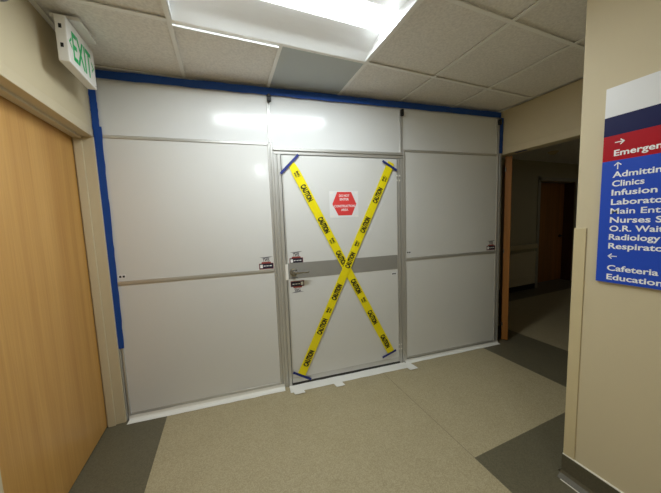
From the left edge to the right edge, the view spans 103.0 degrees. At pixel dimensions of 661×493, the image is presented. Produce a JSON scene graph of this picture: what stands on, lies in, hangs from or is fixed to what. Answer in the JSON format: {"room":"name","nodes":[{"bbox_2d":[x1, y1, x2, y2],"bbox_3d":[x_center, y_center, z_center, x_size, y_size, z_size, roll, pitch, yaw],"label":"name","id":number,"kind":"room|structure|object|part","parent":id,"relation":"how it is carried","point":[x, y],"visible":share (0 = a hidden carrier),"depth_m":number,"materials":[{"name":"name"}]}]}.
{"room":"hospital corridor","nodes":[
{"label":"hospital corridor","id":0,"kind":"room"},
{"bbox_2d":[0,0,106,419],"bbox_3d":[-1.037,0.176,0.214,0.200,2.582,5.900,-4,6,-22],"label":"wall","id":1,"kind":"structure","parent":0,"point":[28,43],"depth_m":1.30,"materials":[{"name":"beige paint"}]},
{"bbox_2d":[0,61,126,492],"bbox_3d":[-1.446,0.309,1.335,0.161,2.140,1.160,-4,6,-22],"label":"door","id":2,"kind":"structure","parent":1,"relation":"in","point":[53,416],"depth_m":1.42,"materials":[{"name":"brown wood"}]},
{"bbox_2d":[28,0,586,111],"bbox_3d":[0.685,-1.178,0.388,3.940,0.038,6.710,-4,6,-22],"label":"ceiling","id":3,"kind":"structure","parent":0,"point":[484,55],"depth_m":1.75,"materials":[{"name":"tile"}]},
{"bbox_2d":[49,12,96,89],"bbox_3d":[-1.394,-1.068,1.452,0.123,0.250,0.307,-4,6,-22],"label":"exit sign","id":4,"kind":"object","parent":3,"relation":"hanging from","point":[72,34],"visible":1,"depth_m":1.39,"materials":[{"name":"white plastic"}]},
{"bbox_2d":[166,0,417,61],"bbox_3d":[-0.195,-1.278,1.344,1.181,0.099,0.584,-4,6,-22],"label":"ceiling light","id":5,"kind":"object","parent":3,"relation":"attached to","point":[353,29],"visible":1,"depth_m":1.48,"materials":[{"name":"white plastic"}]},
{"bbox_3d":[-0.739,-1.223,1.129,0.006,0.069,0.584,-4,6,-22],"label":"plate","id":6,"kind":"part","parent":5,"relation":"part of","materials":[{"name":"white plastic"}]},
{"bbox_3d":[0.350,-1.304,1.562,0.006,0.069,0.584,-4,6,-22],"label":"plate","id":7,"kind":"part","parent":5,"relation":"part of","materials":[{"name":"white plastic"}]},
{"bbox_3d":[-0.141,-1.304,2.023,0.604,0.017,0.610,-4,6,-22],"label":"grey panel","id":8,"kind":"part","parent":3,"relation":"part of","materials":[{"name":"silver metal"}]},
{"bbox_2d":[68,279,576,492],"bbox_3d":[3.239,1.198,2.017,9.450,0.100,5.900,-4,6,-22],"label":"floor","id":9,"kind":"structure","parent":0,"point":[491,419],"depth_m":1.80,"materials":[{"name":"beige tile"}]},
{"bbox_2d":[95,78,285,419],"bbox_3d":[-1.018,0.042,2.062,1.212,2.505,0.076,-4,6,-16],"label":"wall panel","id":10,"kind":"object","parent":9,"relation":"on","point":[190,171],"visible":0.89,"depth_m":2.04,"materials":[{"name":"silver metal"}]},
{"bbox_2d":[88,89,98,128],"bbox_3d":[-1.615,-0.973,1.791,0.045,0.338,0.001,-4,6,-16],"label":"tape","id":11,"kind":"object","parent":10,"relation":"attached to","point":[92,93],"visible":0.74,"depth_m":1.79,"materials":[{"name":"blue plastic"}]},
{"bbox_2d":[92,126,123,348],"bbox_3d":[-1.575,-0.034,1.879,0.054,1.590,0.002,-4,6,-15],"label":"tape","id":12,"kind":"object","parent":10,"relation":"attached to","point":[97,130],"visible":1,"depth_m":1.87,"materials":[{"name":"blue plastic"}]},
{"bbox_3d":[-1.080,-1.008,1.976,1.174,0.396,0.028,-4,6,-16],"label":"panel","id":13,"kind":"part","parent":10,"relation":"part of","materials":[{"name":"white plastic"}]},
{"bbox_3d":[-1.023,0.234,2.088,1.133,0.025,0.041,-4,6,-16],"label":"rail","id":14,"kind":"part","parent":10,"relation":"part of","materials":[{"name":"silver metal"}]},
{"bbox_3d":[-0.539,0.164,2.212,0.112,0.043,0.001,-4,6,-16],"label":"plate","id":15,"kind":"part","parent":10,"relation":"part of","materials":[{"name":"black plastic"}]},
{"bbox_3d":[-0.490,-1.184,2.094,0.032,0.057,0.030,-4,6,-16],"label":"latch knob","id":16,"kind":"part","parent":10,"relation":"part of","materials":[{"name":"black plastic"}]},
{"bbox_2d":[127,384,285,424],"bbox_3d":[-0.961,1.271,2.143,1.176,0.038,0.053,-4,6,-16],"label":"tape","id":17,"kind":"object","parent":9,"relation":"on","point":[188,407],"visible":1,"depth_m":2.14,"materials":[{"name":"white plastic"}]},
{"bbox_2d":[288,385,304,393],"bbox_3d":[-0.296,1.245,2.284,0.140,0.005,0.116,-4,6,-16],"label":"tape","id":18,"kind":"object","parent":9,"relation":"on","point":[298,389],"visible":1,"depth_m":2.29,"materials":[{"name":"white fabric"}]},
{"bbox_2d":[270,95,404,386],"bbox_3d":[0.139,-0.031,2.386,1.212,2.505,0.103,-4,6,-16],"label":"door","id":19,"kind":"structure","parent":9,"relation":"on","point":[340,146],"depth_m":2.37,"materials":[{"name":"silver metal"}]},
{"bbox_3d":[-0.374,0.221,2.258,0.024,0.135,0.005,-4,6,-16],"label":"strike plate","id":20,"kind":"part","parent":19,"relation":"part of","materials":[{"name":"white plastic"}]},
{"bbox_2d":[280,154,298,173],"bbox_3d":[-0.340,-0.685,2.184,0.170,0.173,0.001,-4,6,-16],"label":"tape","id":21,"kind":"object","parent":19,"relation":"attached to","point":[297,155],"visible":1,"depth_m":2.18,"materials":[{"name":"blue plastic"}]},
{"bbox_3d":[-0.296,0.122,2.278,0.112,0.043,0.001,-4,6,-16],"label":"plate","id":22,"kind":"part","parent":19,"relation":"part of","materials":[{"name":"black plastic"}]},
{"bbox_3d":[-0.288,0.325,2.297,0.112,0.043,0.001,-4,6,-16],"label":"plate","id":23,"kind":"part","parent":19,"relation":"part of","materials":[{"name":"black plastic"}]},
{"bbox_2d":[95,69,500,117],"bbox_3d":[0.083,-1.276,2.271,3.581,0.064,0.001,-4,6,-16],"label":"tape","id":24,"kind":"object","parent":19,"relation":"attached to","point":[131,77],"visible":0.98,"depth_m":2.12,"materials":[{"name":"blue plastic"}]},
{"bbox_3d":[-0.265,0.219,2.264,0.162,0.068,0.059,-4,6,-16],"label":"lever handle","id":25,"kind":"part","parent":19,"relation":"part of","materials":[{"name":"silver metal"}]},
{"bbox_2d":[293,372,311,379],"bbox_3d":[-0.253,1.163,2.362,0.170,0.114,0.001,-4,6,-16],"label":"tape","id":26,"kind":"object","parent":19,"relation":"attached to","point":[295,373],"visible":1,"depth_m":2.36,"materials":[{"name":"blue plastic"}]},
{"bbox_3d":[0.071,-1.207,2.307,1.182,0.145,0.030,-4,6,-16],"label":"panel","id":27,"kind":"part","parent":19,"relation":"part of","materials":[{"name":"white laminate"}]},
{"bbox_3d":[0.081,-0.993,2.321,1.182,0.284,0.030,-4,6,-16],"label":"transom panel","id":28,"kind":"part","parent":19,"relation":"part of","materials":[{"name":"white laminate"}]},
{"bbox_3d":[0.140,0.199,2.434,1.084,1.990,0.036,-4,6,-16],"label":"door","id":29,"kind":"part","parent":19,"relation":"part of","materials":[{"name":"white laminate"}]},
{"bbox_3d":[0.145,0.201,2.415,1.084,1.990,0.003,-4,6,-16],"label":"edge trim","id":30,"kind":"part","parent":19,"relation":"part of","materials":[{"name":"silver metal"}]},
{"bbox_2d":[289,162,393,352],"bbox_3d":[0.141,0.176,2.404,0.962,1.847,0.005,-4,6,-16],"label":"caution tape","id":31,"kind":"object","parent":19,"relation":"attached to","point":[299,179],"visible":1,"depth_m":2.37,"materials":[{"name":"yellow plastic"}]},
{"bbox_2d":[329,191,358,217],"bbox_3d":[0.122,-0.379,2.361,0.273,0.235,0.002,-4,6,-16],"label":"paper notice","id":32,"kind":"object","parent":19,"relation":"attached to","point":[342,203],"visible":1,"depth_m":2.36,"materials":[{"name":"white"}]},
{"bbox_2d":[298,161,393,374],"bbox_3d":[0.151,0.187,2.403,0.995,1.917,0.005,-4,6,-16],"label":"caution tape","id":33,"kind":"object","parent":19,"relation":"attached to","point":[384,178],"visible":1,"depth_m":2.40,"materials":[{"name":"yellow plastic"}]},
{"bbox_2d":[382,349,395,357],"bbox_3d":[0.583,1.061,2.602,0.158,0.071,0.001,-4,6,-16],"label":"tape","id":34,"kind":"object","parent":19,"relation":"attached to","point":[393,351],"visible":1,"depth_m":2.60,"materials":[{"name":"blue plastic"}]},
{"bbox_2d":[382,160,396,170],"bbox_3d":[0.550,-0.751,2.443,0.156,0.100,0.001,-4,6,-16],"label":"tape","id":35,"kind":"object","parent":19,"relation":"attached to","point":[383,161],"visible":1,"depth_m":2.44,"materials":[{"name":"blue plastic"}]},
{"bbox_2d":[289,362,406,392],"bbox_3d":[0.205,1.215,2.462,1.165,0.005,0.098,-4,6,-16],"label":"tape","id":36,"kind":"object","parent":9,"relation":"on","point":[318,383],"visible":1,"depth_m":2.46,"materials":[{"name":"white plastic"}]},
{"bbox_2d":[326,378,344,386],"bbox_3d":[0.048,1.225,2.375,0.104,0.004,0.166,-5,6,-31],"label":"tape","id":37,"kind":"object","parent":36,"relation":"on","point":[336,381],"visible":1,"depth_m":2.37,"materials":[{"name":"white plastic"}]},
{"bbox_2d":[364,370,375,374],"bbox_3d":[0.368,1.201,2.502,0.120,0.003,0.072,-4,6,-16],"label":"tape","id":38,"kind":"object","parent":36,"relation":"on","point":[369,372],"visible":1,"depth_m":2.50,"materials":[{"name":"white plastic"}]},
{"bbox_2d":[402,362,417,369],"bbox_3d":[0.768,1.178,2.590,0.140,0.004,0.127,-4,6,-16],"label":"tape","id":39,"kind":"object","parent":36,"relation":"on","point":[408,365],"visible":1,"depth_m":2.60,"materials":[{"name":"white plastic"}]},
{"bbox_2d":[402,108,501,359],"bbox_3d":[1.290,-0.106,2.736,1.202,2.505,0.076,-4,6,-16],"label":"wall panel","id":40,"kind":"object","parent":9,"relation":"on","point":[452,162],"visible":0.91,"depth_m":2.72,"materials":[{"name":"silver metal"}]},
{"bbox_3d":[1.213,-1.153,2.646,1.132,0.398,0.028,-4,6,-16],"label":"panel","id":41,"kind":"part","parent":40,"relation":"part of","materials":[{"name":"white plastic"}]},
{"bbox_3d":[1.276,0.088,2.760,1.120,0.026,0.041,-4,6,-16],"label":"rail","id":42,"kind":"part","parent":40,"relation":"part of","materials":[{"name":"silver metal"}]},
{"bbox_2d":[499,118,503,153],"bbox_3d":[1.817,-1.176,2.795,0.050,0.366,0.001,-4,6,-16],"label":"tape","id":43,"kind":"object","parent":40,"relation":"attached to","point":[501,126],"visible":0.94,"depth_m":2.80,"materials":[{"name":"blue plastic"}]},
{"bbox_2d":[405,341,498,362],"bbox_3d":[1.342,1.128,2.824,1.205,0.028,0.038,-4,6,-16],"label":"tape","id":44,"kind":"object","parent":9,"relation":"on","point":[431,356],"visible":1,"depth_m":2.82,"materials":[{"name":"white plastic"}]},
{"bbox_2d":[499,158,578,255],"bbox_3d":[3.982,-0.425,5.285,5.443,2.470,0.350,-4,6,-22],"label":"wall","id":45,"kind":"structure","parent":0,"point":[525,173],"depth_m":4.95,"materials":[{"name":"beige paint"}]},
{"bbox_2d":[498,283,534,294],"bbox_3d":[2.808,0.862,4.716,2.645,0.100,0.014,-4,6,-22],"label":"baseboard","id":46,"kind":"structure","parent":45,"relation":"attached to","point":[528,286],"depth_m":5.05,"materials":[{"name":"black plastic"}]},
{"bbox_2d":[499,251,535,287],"bbox_3d":[2.796,0.499,4.679,2.645,0.630,0.022,-4,6,-22],"label":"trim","id":47,"kind":"structure","parent":45,"relation":"attached to","point":[522,265],"depth_m":5.01,"materials":[{"name":"beige paint"}]},
{"bbox_2d":[499,244,537,251],"bbox_3d":[2.781,0.074,4.611,2.565,0.090,0.075,-4,6,-22],"label":"handrail","id":48,"kind":"object","parent":45,"relation":"attached to","point":[527,246],"visible":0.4,"depth_m":4.89,"materials":[{"name":"beige plastic"}]},
{"bbox_2d":[535,176,577,287],"bbox_3d":[4.545,-0.316,5.507,1.310,2.170,0.355,-4,6,-22],"label":"door","id":49,"kind":"structure","parent":45,"relation":"in","point":[556,197],"depth_m":5.59,"materials":[{"name":"brown wood"}]},
{"bbox_2d":[499,78,582,153],"bbox_3d":[1.928,-0.188,2.947,0.120,2.582,2.480,-4,6,-22],"label":"wall","id":50,"kind":"structure","parent":0,"point":[559,110],"depth_m":2.44,"materials":[{"name":"beige paint"}]},
{"bbox_2d":[499,156,511,339],"bbox_3d":[2.228,0.003,3.365,0.063,2.078,0.963,1,6,31],"label":"door","id":51,"kind":"structure","parent":50,"relation":"in","point":[507,167],"depth_m":3.00,"materials":[{"name":"brown wood"}]},
{"bbox_2d":[502,127,580,156],"bbox_3d":[2.110,-0.982,2.329,0.130,0.067,1.316,-4,6,-22],"label":"trim","id":52,"kind":"structure","parent":50,"relation":"attached to","point":[572,134],"depth_m":2.46,"materials":[{"name":"beige paint"}]},
{"bbox_2d":[502,138,579,163],"bbox_3d":[4.445,-1.560,3.908,5.443,0.050,2.900,-4,6,-22],"label":"ceiling","id":53,"kind":"structure","parent":0,"point":[569,151],"depth_m":4.44,"materials":[{"name":"tile"}]},
{"bbox_2d":[574,0,660,492],"bbox_3d":[4.962,-0.130,1.126,6.728,2.582,3.159,-4,6,-22],"label":"wall","id":54,"kind":"structure","parent":0,"point":[618,424],"depth_m":1.22,"materials":[{"name":"beige paint"}]},
{"bbox_2d":[563,228,586,459],"bbox_3d":[1.300,0.525,1.388,0.050,1.245,0.050,-4,6,-22],"label":"guard","id":55,"kind":"object","parent":54,"relation":"attached to","point":[579,246],"visible":0.89,"depth_m":1.37,"materials":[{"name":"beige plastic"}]},
{"bbox_2d":[557,453,623,492],"bbox_3d":[4.862,1.099,1.225,6.552,0.126,3.139,-4,6,-22],"label":"baseboard","id":56,"kind":"structure","parent":54,"relation":"attached to","point":[574,474],"depth_m":1.38,"materials":[{"name":"rubber"}]},
{"bbox_2d":[596,70,660,289],"bbox_3d":[1.396,-0.249,0.926,0.016,0.878,0.665,-4,6,-22],"label":"sign","id":57,"kind":"object","parent":54,"relation":"attached to","point":[629,232],"visible":1,"depth_m":1.14,"materials":[{"name":"blue plastic"}]}
]}

